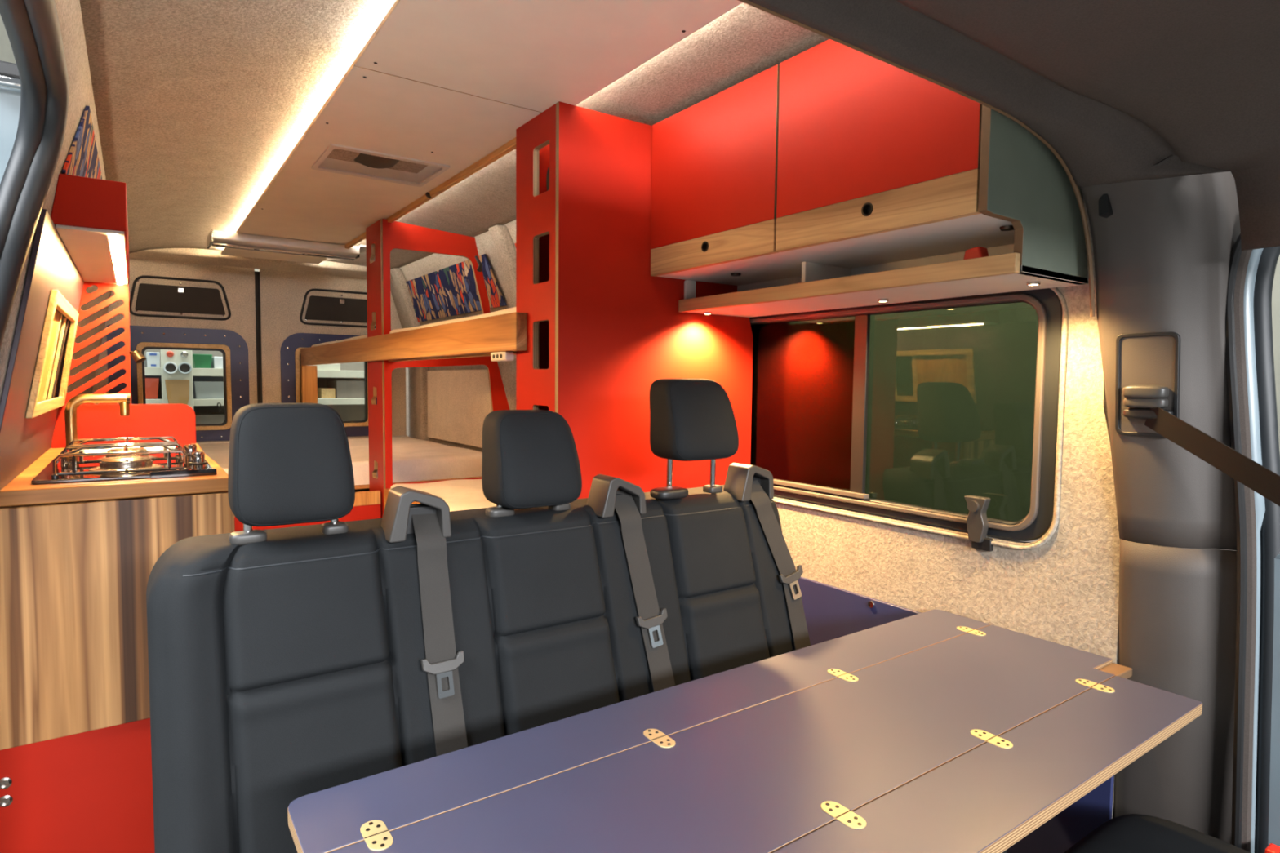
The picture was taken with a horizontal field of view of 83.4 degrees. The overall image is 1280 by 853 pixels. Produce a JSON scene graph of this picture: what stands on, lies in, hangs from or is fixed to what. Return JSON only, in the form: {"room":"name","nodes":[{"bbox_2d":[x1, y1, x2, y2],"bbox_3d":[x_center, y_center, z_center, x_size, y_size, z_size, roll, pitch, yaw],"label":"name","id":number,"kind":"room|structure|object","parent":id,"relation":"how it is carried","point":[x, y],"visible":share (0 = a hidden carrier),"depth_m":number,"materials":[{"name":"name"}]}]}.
{"room":"vehicle interior","nodes":[
{"label":"vehicle interior","id":0,"kind":"room"},
{"bbox_2d":[0,0,111,448],"bbox_3d":[-1.641,0.156,2.040,0.235,1.885,4.800,-2,4,-35],"label":"wall","id":1,"kind":"structure","parent":0,"point":[68,11],"depth_m":1.35,"materials":[{"name":"beige fabric"}]},
{"bbox_2d":[0,85,21,183],"bbox_3d":[-1.555,0.187,1.744,0.304,1.660,1.187,-2,4,-35],"label":"sliding door","id":2,"kind":"structure","parent":1,"relation":"in","point":[10,98],"depth_m":1.29,"materials":[{"name":"grey paint"}]},
{"bbox_2d":[0,60,21,88],"bbox_3d":[-1.150,-0.625,1.242,0.175,0.052,0.040,-2,4,-35],"label":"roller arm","id":3,"kind":"object","parent":1,"relation":"attached to","point":[9,73],"visible":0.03,"depth_m":1.26,"materials":[{"name":"silver metal"}]},
{"bbox_2d":[0,0,69,350],"bbox_3d":[-0.793,0.321,0.835,0.222,1.745,0.863,-2,4,-35],"label":"trim","id":4,"kind":"structure","parent":1,"relation":"attached to","point":[33,28],"depth_m":1.11,"materials":[{"name":"grey plastic"}]},
{"bbox_2d":[0,208,84,490],"bbox_3d":[-1.365,-0.153,1.654,0.099,0.493,1.136,-2,4,-35],"label":"wall panel","id":5,"kind":"object","parent":1,"relation":"attached to","point":[23,440],"visible":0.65,"depth_m":1.36,"materials":[{"name":"laminate"}]},
{"bbox_2d":[25,289,78,417],"bbox_3d":[-1.443,-0.170,1.783,0.061,0.261,0.809,-2,4,-35],"label":"window","id":6,"kind":"structure","parent":1,"relation":"in","point":[45,383],"depth_m":1.69,"materials":[{"name":"beige plastic"}]},
{"bbox_2d":[37,310,59,401],"bbox_3d":[-1.316,-0.157,1.589,0.040,0.206,0.275,-2,4,-35],"label":"blind","id":7,"kind":"object","parent":6,"relation":"attached to","point":[55,324],"depth_m":1.67,"materials":[{"name":"yellow wood"}]},
{"bbox_2d":[62,105,102,179],"bbox_3d":[-1.407,-0.616,1.834,0.041,0.195,1.120,-2,4,-35],"label":"fabric panel","id":8,"kind":"object","parent":1,"relation":"attached to","point":[82,158],"visible":0.49,"depth_m":1.57,"materials":[{"name":"multicoloured fabric"}]},
{"bbox_2d":[50,173,129,284],"bbox_3d":[-1.338,-0.454,1.778,0.120,0.104,0.968,-2,4,-35],"label":"upper cabinet","id":9,"kind":"object","parent":1,"relation":"attached to","point":[89,215],"visible":0.87,"depth_m":1.41,"materials":[{"name":"red laminate"}]},
{"bbox_2d":[51,404,195,448],"bbox_3d":[-1.573,-0.005,2.201,0.360,0.126,0.014,-2,4,-35],"label":"backsplash","id":10,"kind":"structure","parent":1,"relation":"attached to","point":[178,421],"depth_m":2.20,"materials":[{"name":"red laminate"}]},
{"bbox_2d":[91,257,257,442],"bbox_3d":[-2.657,0.008,4.146,0.805,1.900,0.078,-2,4,-35],"label":"door","id":11,"kind":"structure","parent":1,"relation":"in","point":[173,304],"depth_m":4.14,"materials":[{"name":"beige fabric"}]},
{"bbox_2d":[128,275,231,320],"bbox_3d":[-2.619,-0.733,4.103,0.495,0.229,0.014,-2,4,-35],"label":"window","id":12,"kind":"structure","parent":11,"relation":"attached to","point":[151,297],"depth_m":4.09,"materials":[{"name":"black glass"}]},
{"bbox_2d":[195,271,408,444],"bbox_3d":[-2.273,0.008,4.378,1.586,1.880,0.688,0,4,-13],"label":"door frame","id":13,"kind":"structure","parent":1,"relation":"attached to","point":[257,282],"depth_m":4.33,"materials":[{"name":"black plastic"}]},
{"bbox_2d":[738,0,1094,316],"bbox_3d":[0.086,-0.335,0.805,1.882,0.310,0.008,-2,4,-35],"label":"trim","id":14,"kind":"structure","parent":1,"relation":"attached to","point":[1075,187],"depth_m":1.15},
{"bbox_2d":[0,14,258,271],"bbox_3d":[-5.025,-1.047,6.252,13.000,4.700,0.100,-2,4,-35],"label":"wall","id":15,"kind":"structure","parent":0,"point":[6,55],"depth_m":5.91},
{"bbox_2d":[79,0,829,269],"bbox_3d":[-0.967,-0.850,2.469,1.428,0.094,4.240,-2,4,-35],"label":"ceiling","id":16,"kind":"structure","parent":0,"point":[199,104],"depth_m":1.74,"materials":[{"name":"beige fabric"}]},
{"bbox_2d":[221,60,542,263],"bbox_3d":[-1.273,-0.885,2.931,0.504,0.014,2.970,-2,4,-35],"label":"ceiling panel","id":17,"kind":"object","parent":16,"relation":"attached to","point":[367,109],"visible":0.86,"depth_m":2.11,"materials":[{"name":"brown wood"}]},
{"bbox_2d":[206,229,366,260],"bbox_3d":[-1.753,-0.900,3.615,0.715,0.064,0.260,-2,4,-35],"label":"blind","id":18,"kind":"object","parent":17,"relation":"attached to","point":[218,238],"visible":0.99,"depth_m":3.52,"materials":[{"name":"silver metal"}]},
{"bbox_2d":[311,143,449,186],"bbox_3d":[-0.836,-0.873,2.312,0.360,0.082,0.295,-2,4,-35],"label":"roof vent","id":19,"kind":"object","parent":17,"relation":"attached to","point":[373,165],"visible":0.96,"depth_m":2.36,"materials":[{"name":"grey plastic"}]},
{"bbox_2d":[345,137,515,248],"bbox_3d":[-0.930,-0.859,2.850,0.034,0.025,2.140,-2,4,-35],"label":"batten","id":20,"kind":"object","parent":17,"relation":"attached to","point":[509,146],"visible":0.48,"depth_m":2.44,"materials":[{"name":"brown wood"}]},
{"bbox_2d":[354,0,742,111],"bbox_3d":[-0.092,-0.769,1.251,0.504,0.014,1.136,-2,4,-35],"label":"ceiling panel","id":21,"kind":"object","parent":16,"relation":"attached to","point":[535,55],"visible":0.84,"depth_m":1.45,"materials":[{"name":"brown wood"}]},
{"bbox_2d":[390,195,1092,452],"bbox_3d":[-0.421,0.069,3.149,0.200,1.948,4.380,-2,4,-35],"label":"wall","id":22,"kind":"structure","parent":0,"point":[434,262],"depth_m":3.96,"materials":[{"name":"beige fabric"}]},
{"bbox_2d":[128,248,391,278],"bbox_3d":[-2.231,-0.987,4.271,1.700,0.101,0.250,-2,4,-35],"label":"trim","id":23,"kind":"structure","parent":22,"relation":"attached to","point":[196,255],"depth_m":4.15,"materials":[{"name":"beige fabric"}]},
{"bbox_2d":[258,269,406,492],"bbox_3d":[-1.950,-0.015,4.641,0.868,1.900,0.078,-2,4,-35],"label":"door","id":24,"kind":"structure","parent":22,"relation":"in","point":[299,310],"depth_m":4.48,"materials":[{"name":"beige fabric"}]},
{"bbox_2d":[299,288,376,328],"bbox_3d":[-1.909,-0.756,4.600,0.496,0.229,0.014,-2,4,-35],"label":"window","id":25,"kind":"structure","parent":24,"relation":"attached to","point":[319,308],"depth_m":4.57,"materials":[{"name":"black glass"}]},
{"bbox_2d":[390,267,429,440],"bbox_3d":[-1.466,-0.271,4.570,0.212,1.430,0.131,-2,4,-35],"label":"trim","id":26,"kind":"structure","parent":22,"relation":"attached to","point":[397,273],"depth_m":4.56,"materials":[{"name":"beige fabric"}]},
{"bbox_2d":[405,253,506,322],"bbox_3d":[-1.040,-0.736,3.932,0.079,0.245,1.300,-2,4,-35],"label":"fabric panel","id":27,"kind":"object","parent":22,"relation":"attached to","point":[451,291],"visible":1,"depth_m":3.90,"materials":[{"name":"multicoloured fabric"}]},
{"bbox_2d":[426,368,491,448],"bbox_3d":[-1.032,-0.113,4.103,0.013,0.420,1.060,-2,4,-35],"label":"panel","id":28,"kind":"object","parent":22,"relation":"attached to","point":[459,401],"visible":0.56,"depth_m":4.09,"materials":[{"name":"beige fabric"}]},
{"bbox_2d":[650,39,1088,317],"bbox_3d":[0.449,-0.538,1.653,0.370,0.489,0.942,-2,4,-35],"label":"upper cabinet","id":29,"kind":"object","parent":22,"relation":"attached to","point":[834,175],"visible":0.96,"depth_m":1.45,"materials":[{"name":"red laminate"}]},
{"bbox_2d":[702,311,711,314],"bbox_3d":[0.189,-0.317,2.008,0.024,0.006,0.024,-2,4,-35],"label":"spotlight","id":30,"kind":"object","parent":29,"relation":"attached to","point":[704,313],"visible":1,"depth_m":2.00,"materials":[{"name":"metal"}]},
{"bbox_2d":[730,272,741,275],"bbox_3d":[0.252,-0.399,1.888,0.028,0.006,0.028,-2,4,-35],"label":"spotlight","id":31,"kind":"object","parent":29,"relation":"on","point":[731,273],"depth_m":1.88,"materials":[{"name":"metal"}]},
{"bbox_2d":[737,244,1013,291],"bbox_3d":[0.558,-0.351,1.753,0.013,0.078,0.926,-2,4,-35],"label":"shelf","id":32,"kind":"object","parent":29,"relation":"attached to","point":[1000,249],"depth_m":1.67,"materials":[{"name":"brown laminate"}]},
{"bbox_2d":[877,297,888,302],"bbox_3d":[0.562,-0.291,1.660,0.024,0.006,0.024,-2,4,-35],"label":"spotlight","id":33,"kind":"object","parent":29,"relation":"attached to","point":[884,300],"visible":1,"depth_m":1.65,"materials":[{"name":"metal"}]},
{"bbox_2d":[963,246,988,259],"bbox_3d":[0.634,-0.312,1.355,0.030,0.049,0.049,-2,4,-35],"label":"box","id":34,"kind":"object","parent":29,"relation":"on","point":[977,251],"visible":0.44,"depth_m":1.34,"materials":[{"name":"red plastic"}]},
{"bbox_2d":[999,225,1013,231],"bbox_3d":[0.665,-0.358,1.300,0.028,0.006,0.028,-2,4,-35],"label":"spotlight","id":35,"kind":"object","parent":29,"relation":"on","point":[1002,228],"depth_m":1.29,"materials":[{"name":"metal"}]},
{"bbox_2d":[1026,280,1040,285],"bbox_3d":[0.746,-0.271,1.363,0.024,0.006,0.024,-2,4,-35],"label":"spotlight","id":36,"kind":"object","parent":29,"relation":"attached to","point":[1031,282],"visible":1,"depth_m":1.35,"materials":[{"name":"metal"}]},
{"bbox_2d":[773,239,1119,818],"bbox_3d":[0.333,0.349,2.204,0.065,1.520,2.022,-2,4,-35],"label":"wall","id":37,"kind":"structure","parent":0,"point":[1064,590],"depth_m":1.50,"materials":[{"name":"fabric"}]},
{"bbox_2d":[749,288,1062,551],"bbox_3d":[0.395,-0.054,2.110,0.070,0.582,1.581,-2,4,-35],"label":"window","id":38,"kind":"structure","parent":37,"relation":"in","point":[940,412],"depth_m":1.74,"materials":[{"name":"green glass"}]},
{"bbox_2d":[772,287,1068,550],"bbox_3d":[0.389,-0.064,2.104,0.009,0.572,1.612,-2,4,-35],"label":"trim","id":39,"kind":"structure","parent":37,"relation":"attached to","point":[1064,338],"depth_m":1.46,"materials":[{"name":"grey plastic"}]},
{"bbox_2d":[798,577,1114,852],"bbox_3d":[0.616,0.789,1.811,0.014,0.696,1.023,-2,4,-35],"label":"wall panel","id":40,"kind":"object","parent":37,"relation":"attached to","point":[831,612],"visible":0.24,"depth_m":1.79,"materials":[{"name":"blue laminate"}]},
{"bbox_2d":[1098,193,1113,217],"bbox_3d":[0.825,-0.393,1.270,0.028,0.043,0.016,-2,4,-35],"label":"coat hook","id":41,"kind":"object","parent":37,"relation":"attached to","point":[1105,211],"visible":0.8,"depth_m":1.26,"materials":[{"name":"black plastic"}]},
{"bbox_2d":[1080,154,1240,550],"bbox_3d":[0.944,-0.154,1.284,0.268,0.745,0.225,-2,4,-35],"label":"trim","id":42,"kind":"structure","parent":37,"relation":"attached to","point":[1162,259],"depth_m":1.26,"materials":[{"name":"plastic"}]},
{"bbox_2d":[1113,538,1257,844],"bbox_3d":[1.035,0.539,1.326,0.268,0.663,0.130,4,5,42],"label":"trim","id":43,"kind":"structure","parent":37,"relation":"attached to","point":[1177,606],"depth_m":1.30,"materials":[{"name":"plastic"}]},
{"bbox_2d":[1115,332,1279,506],"bbox_3d":[1.010,0.080,1.059,0.051,0.463,0.627,-1,4,-23],"label":"belt","id":44,"kind":"object","parent":37,"relation":"hanging from","point":[1148,365],"visible":1,"depth_m":1.26,"materials":[{"name":"grey plastic"}]},
{"bbox_2d":[1225,232,1279,852],"bbox_3d":[1.313,0.314,0.913,0.099,1.368,0.950,-2,4,-35],"label":"door","id":45,"kind":"structure","parent":37,"relation":"in","point":[1250,362],"depth_m":1.24,"materials":[{"name":"grey metal"}]},
{"bbox_2d":[748,0,1279,250],"bbox_3d":[0.500,-0.418,0.221,1.896,0.370,1.434,-2,4,-35],"label":"headliner","id":46,"kind":"structure","parent":0,"point":[1117,88],"depth_m":0.98},
{"bbox_3d":[-0.686,1.122,2.166,1.900,0.040,5.800,-2,4,-35],"label":"floor","id":47,"kind":"structure","parent":0,"visible":0},
{"bbox_2d":[0,491,235,852],"bbox_3d":[-1.330,0.615,1.844,0.428,0.998,0.994,-2,4,-35],"label":"base cabinet","id":48,"kind":"object","parent":47,"relation":"on","point":[76,757],"visible":0.6,"depth_m":1.40,"materials":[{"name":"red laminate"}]},
{"bbox_2d":[0,443,228,506],"bbox_3d":[-1.304,0.100,1.819,0.377,0.030,0.982,-2,4,-35],"label":"countertop","id":49,"kind":"structure","parent":48,"relation":"on","point":[19,491],"depth_m":1.43,"materials":[{"name":"brown wood"}]},
{"bbox_2d":[64,393,130,453],"bbox_3d":[-1.510,-0.011,1.999,0.155,0.165,0.042,-2,4,-35],"label":"tap","id":50,"kind":"object","parent":49,"relation":"on","point":[72,406],"visible":0.79,"depth_m":1.97,"materials":[{"name":"gold metal"}]},
{"bbox_2d":[64,281,131,404],"bbox_3d":[-1.653,-0.189,2.154,0.208,0.496,0.014,-2,4,-35],"label":"panel","id":51,"kind":"object","parent":49,"relation":"on","point":[121,291],"visible":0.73,"depth_m":2.17,"materials":[{"name":"red laminate"}]},
{"bbox_2d":[128,350,146,363],"bbox_3d":[-1.542,-0.214,2.201,0.050,0.041,0.030,0,4,-3],"label":"reading lamp","id":52,"kind":"object","parent":51,"relation":"attached to","point":[138,357],"visible":1,"depth_m":2.19,"materials":[{"name":"metal"}]},
{"bbox_2d":[31,435,217,484],"bbox_3d":[-1.186,0.065,1.670,0.310,0.061,0.497,-2,4,-35],"label":"gas hob","id":53,"kind":"object","parent":49,"relation":"in","point":[133,461],"visible":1,"depth_m":1.55,"materials":[{"name":"silver metal"}]},
{"bbox_2d":[83,443,197,456],"bbox_3d":[-1.446,0.131,2.044,0.310,0.129,0.355,-2,4,-35],"label":"sink","id":54,"kind":"object","parent":49,"relation":"in","point":[182,445],"visible":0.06,"depth_m":2.19,"materials":[{"name":"metal"}]},
{"bbox_2d":[83,444,184,453],"bbox_3d":[-1.446,0.131,2.044,0.270,0.129,0.315,-2,4,-35],"label":"basin","id":55,"kind":"object","parent":54,"relation":"in","point":[182,445],"depth_m":2.19,"materials":[{"name":"metal"}]},
{"bbox_2d":[234,476,479,531],"bbox_3d":[-1.403,0.647,3.166,1.700,0.772,3.010,-2,4,-35],"label":"bed","id":56,"kind":"object","parent":47,"relation":"on","point":[366,505],"visible":0.14,"depth_m":3.08,"materials":[{"name":"brown wood"}]},
{"bbox_2d":[198,436,482,485],"bbox_3d":[-1.823,0.178,3.748,1.685,0.110,1.395,-2,4,-35],"label":"mattress","id":57,"kind":"object","parent":56,"relation":"on","point":[413,459],"visible":0.34,"depth_m":3.55,"materials":[{"name":"white fabric"}]},
{"bbox_2d":[300,311,526,403],"bbox_3d":[-0.963,-0.068,3.368,0.619,0.665,3.075,-2,4,-35],"label":"bunk","id":58,"kind":"object","parent":56,"relation":"on","point":[499,337],"visible":0.84,"depth_m":2.49,"materials":[{"name":"brown wood"}]},
{"bbox_2d":[311,334,367,346],"bbox_3d":[-1.394,-0.441,4.009,0.560,0.071,1.400,-2,4,-35],"label":"mattress","id":59,"kind":"object","parent":58,"relation":"on","point":[365,335],"visible":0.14,"depth_m":3.75,"materials":[{"name":"beige fabric"}]},
{"bbox_2d":[389,306,515,333],"bbox_3d":[-0.471,-0.350,2.696,0.560,0.071,1.285,-2,4,-35],"label":"mattress","id":60,"kind":"object","parent":58,"relation":"on","point":[509,310],"visible":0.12,"depth_m":2.40,"materials":[{"name":"beige fabric"}]},
{"bbox_2d":[390,479,496,511],"bbox_3d":[-0.469,0.316,2.749,0.592,0.085,1.275,-2,4,-35],"label":"mattress","id":61,"kind":"object","parent":56,"relation":"on","point":[459,495],"visible":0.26,"depth_m":2.90,"materials":[{"name":"beige fabric"}]},
{"bbox_2d":[365,218,510,518],"bbox_3d":[-0.911,0.065,3.368,0.632,1.918,0.250,-2,4,-35],"label":"frame","id":62,"kind":"structure","parent":47,"relation":"on","point":[382,237],"depth_m":3.15,"materials":[{"name":"red laminate"}]},
{"bbox_2d":[474,255,482,271],"bbox_3d":[-0.724,-0.734,3.238,0.030,0.074,0.046,-2,4,-35],"label":"reading lamp","id":63,"kind":"object","parent":62,"relation":"attached to","point":[479,268],"visible":1,"depth_m":3.23,"materials":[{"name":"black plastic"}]},
{"bbox_2d":[488,224,515,307],"bbox_3d":[-0.582,-0.185,3.312,0.212,1.430,0.131,-2,4,-35],"label":"trim","id":64,"kind":"structure","parent":62,"relation":"attached to","point":[501,237],"depth_m":3.22,"materials":[{"name":"beige fabric"}]},
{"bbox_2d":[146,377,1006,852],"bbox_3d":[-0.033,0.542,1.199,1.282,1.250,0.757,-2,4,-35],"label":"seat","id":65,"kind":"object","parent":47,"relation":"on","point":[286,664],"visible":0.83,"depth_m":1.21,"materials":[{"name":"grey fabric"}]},
{"bbox_2d":[515,101,752,498],"bbox_3d":[-0.005,0.148,2.108,0.667,1.925,0.243,-2,4,-35],"label":"wardrobe","id":66,"kind":"object","parent":47,"relation":"on","point":[602,329],"visible":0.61,"depth_m":1.90,"materials":[{"name":"red laminate"}]},
{"bbox_2d":[546,166,549,191],"bbox_3d":[-0.213,-0.644,1.887,0.060,0.092,0.056,-2,4,-35],"label":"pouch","id":67,"kind":"object","parent":66,"relation":"on","point":[548,171],"visible":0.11,"depth_m":1.88,"materials":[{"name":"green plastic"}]},
{"bbox_2d":[287,608,1202,852],"bbox_3d":[0.279,0.817,1.085,1.383,0.722,0.539,-2,4,-35],"label":"folding table","id":68,"kind":"object","parent":47,"relation":"on","point":[935,731],"visible":1,"depth_m":0.99,"materials":[{"name":"laminate"}]},
{"bbox_2d":[1063,813,1250,852],"bbox_3d":[0.875,0.949,1.010,0.500,0.480,0.550,-2,4,-35],"label":"seat","id":69,"kind":"object","parent":47,"relation":"on","point":[1132,833],"visible":1,"depth_m":1.22,"materials":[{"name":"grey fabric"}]},
{"bbox_2d":[1264,843,1279,852],"bbox_3d":[1.066,0.777,1.204,0.035,0.142,0.035,-2,4,-35],"label":"buckle","id":70,"kind":"object","parent":69,"relation":"attached to","point":[1272,848],"visible":1,"depth_m":1.20,"materials":[{"name":"red plastic"}]},
{"bbox_3d":[-0.879,1.677,1.334,16.000,0.050,15.000,-2,4,-35],"label":"floor","id":71,"kind":"structure","parent":0,"visible":0},
{"bbox_2d":[144,349,364,421],"bbox_3d":[-2.814,0.179,5.420,2.200,2.400,0.475,-2,4,-35],"label":"storage shelf","id":72,"kind":"object","parent":71,"relation":"on","point":[348,409],"depth_m":5.33,"materials":[{"name":"white plastic"}]},
{"bbox_2d":[145,377,159,399],"bbox_3d":[-3.413,-0.265,4.977,0.134,0.142,0.320,-2,4,-35],"label":"storage bin","id":73,"kind":"object","parent":72,"relation":"on","point":[151,384],"visible":0.56,"depth_m":4.87,"materials":[{"name":"red plastic"}]},
{"bbox_2d":[146,351,159,367],"bbox_3d":[-3.379,-0.460,4.986,0.075,0.102,0.322,-2,4,-35],"label":"carton","id":74,"kind":"object","parent":72,"relation":"on","point":[153,358],"visible":0.87,"depth_m":4.86,"materials":[{"name":"cardboard"}]},
{"bbox_2d":[163,361,177,373],"bbox_3d":[-3.167,-0.395,4.847,0.080,0.080,0.039,-2,4,-35],"label":"tape roll","id":75,"kind":"object","parent":72,"relation":"attached to","point":[170,367],"visible":1,"depth_m":4.84,"materials":[{"name":"paper"}]},
{"bbox_2d":[164,379,189,404],"bbox_3d":[-3.144,-0.205,4.888,0.140,0.225,0.018,-2,4,-35],"label":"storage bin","id":76,"kind":"object","parent":72,"relation":"hanging from","point":[177,390],"visible":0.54,"depth_m":4.88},
{"bbox_2d":[177,362,191,373],"bbox_3d":[-3.100,-0.397,4.894,0.080,0.080,0.039,-2,4,-35],"label":"tape roll","id":77,"kind":"object","parent":72,"relation":"attached to","point":[184,367],"visible":1,"depth_m":4.89,"materials":[{"name":"plastic"}]},
{"bbox_2d":[191,354,212,368],"bbox_3d":[-3.145,-0.466,5.152,0.114,0.098,0.320,-2,4,-35],"label":"storage bin","id":78,"kind":"object","parent":72,"relation":"on","point":[199,361],"visible":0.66,"depth_m":5.03,"materials":[{"name":"green plastic"}]},
{"bbox_2d":[192,381,223,398],"bbox_3d":[-3.115,-0.265,5.187,0.194,0.122,0.320,-2,4,-35],"label":"storage bin","id":79,"kind":"object","parent":72,"relation":"on","point":[202,389],"visible":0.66,"depth_m":5.06,"materials":[{"name":"grey plastic"}]},
{"bbox_2d":[195,413,224,423],"bbox_3d":[-3.089,0.023,5.225,0.265,0.232,0.320,-2,4,-35],"label":"storage bin","id":80,"kind":"object","parent":72,"relation":"on","point":[201,418],"visible":0.1,"depth_m":5.07,"materials":[{"name":"grey plastic"}]},
{"bbox_2d":[210,356,222,368],"bbox_3d":[-3.057,-0.461,5.214,0.080,0.082,0.320,-2,4,-35],"label":"storage bin","id":81,"kind":"object","parent":72,"relation":"on","point":[216,362],"visible":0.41,"depth_m":5.08,"materials":[{"name":"plastic"}]},
{"bbox_2d":[217,402,222,412],"bbox_3d":[-2.953,-0.136,5.051,0.036,0.066,0.009,-2,4,-35],"label":"chain","id":82,"kind":"object","parent":72,"relation":"hanging from","point":[220,406],"visible":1,"depth_m":5.05,"materials":[{"name":"metal"}]},
{"bbox_2d":[310,363,340,370],"bbox_3d":[-2.484,-0.465,5.616,0.200,0.052,0.320,-2,4,-35],"label":"carton","id":83,"kind":"object","parent":72,"relation":"on","point":[335,366],"visible":0.46,"depth_m":5.50,"materials":[{"name":"white cardboard"}]},
{"bbox_2d":[317,387,335,398],"bbox_3d":[-2.478,-0.264,5.635,0.100,0.076,0.320,-2,4,-35],"label":"carton","id":84,"kind":"object","parent":72,"relation":"on","point":[322,393],"visible":0.76,"depth_m":5.51,"materials":[{"name":"beige cardboard"}]},
{"bbox_2d":[327,380,364,398],"bbox_3d":[-2.334,-0.298,5.733,0.230,0.136,0.320,-2,4,-35],"label":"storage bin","id":85,"kind":"object","parent":72,"relation":"on","point":[344,388],"visible":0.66,"depth_m":5.60,"materials":[{"name":"grey plastic"}]},
{"label":"outside","id":86,"kind":"structure","parent":0,"visible":0},
{"bbox_2d":[775,254,1279,551],"bbox_3d":[1.985,-0.306,3.516,0.100,3.700,11.500,-2,4,-35],"label":"wall","id":87,"kind":"structure","parent":86,"point":[1276,285],"depth_m":2.77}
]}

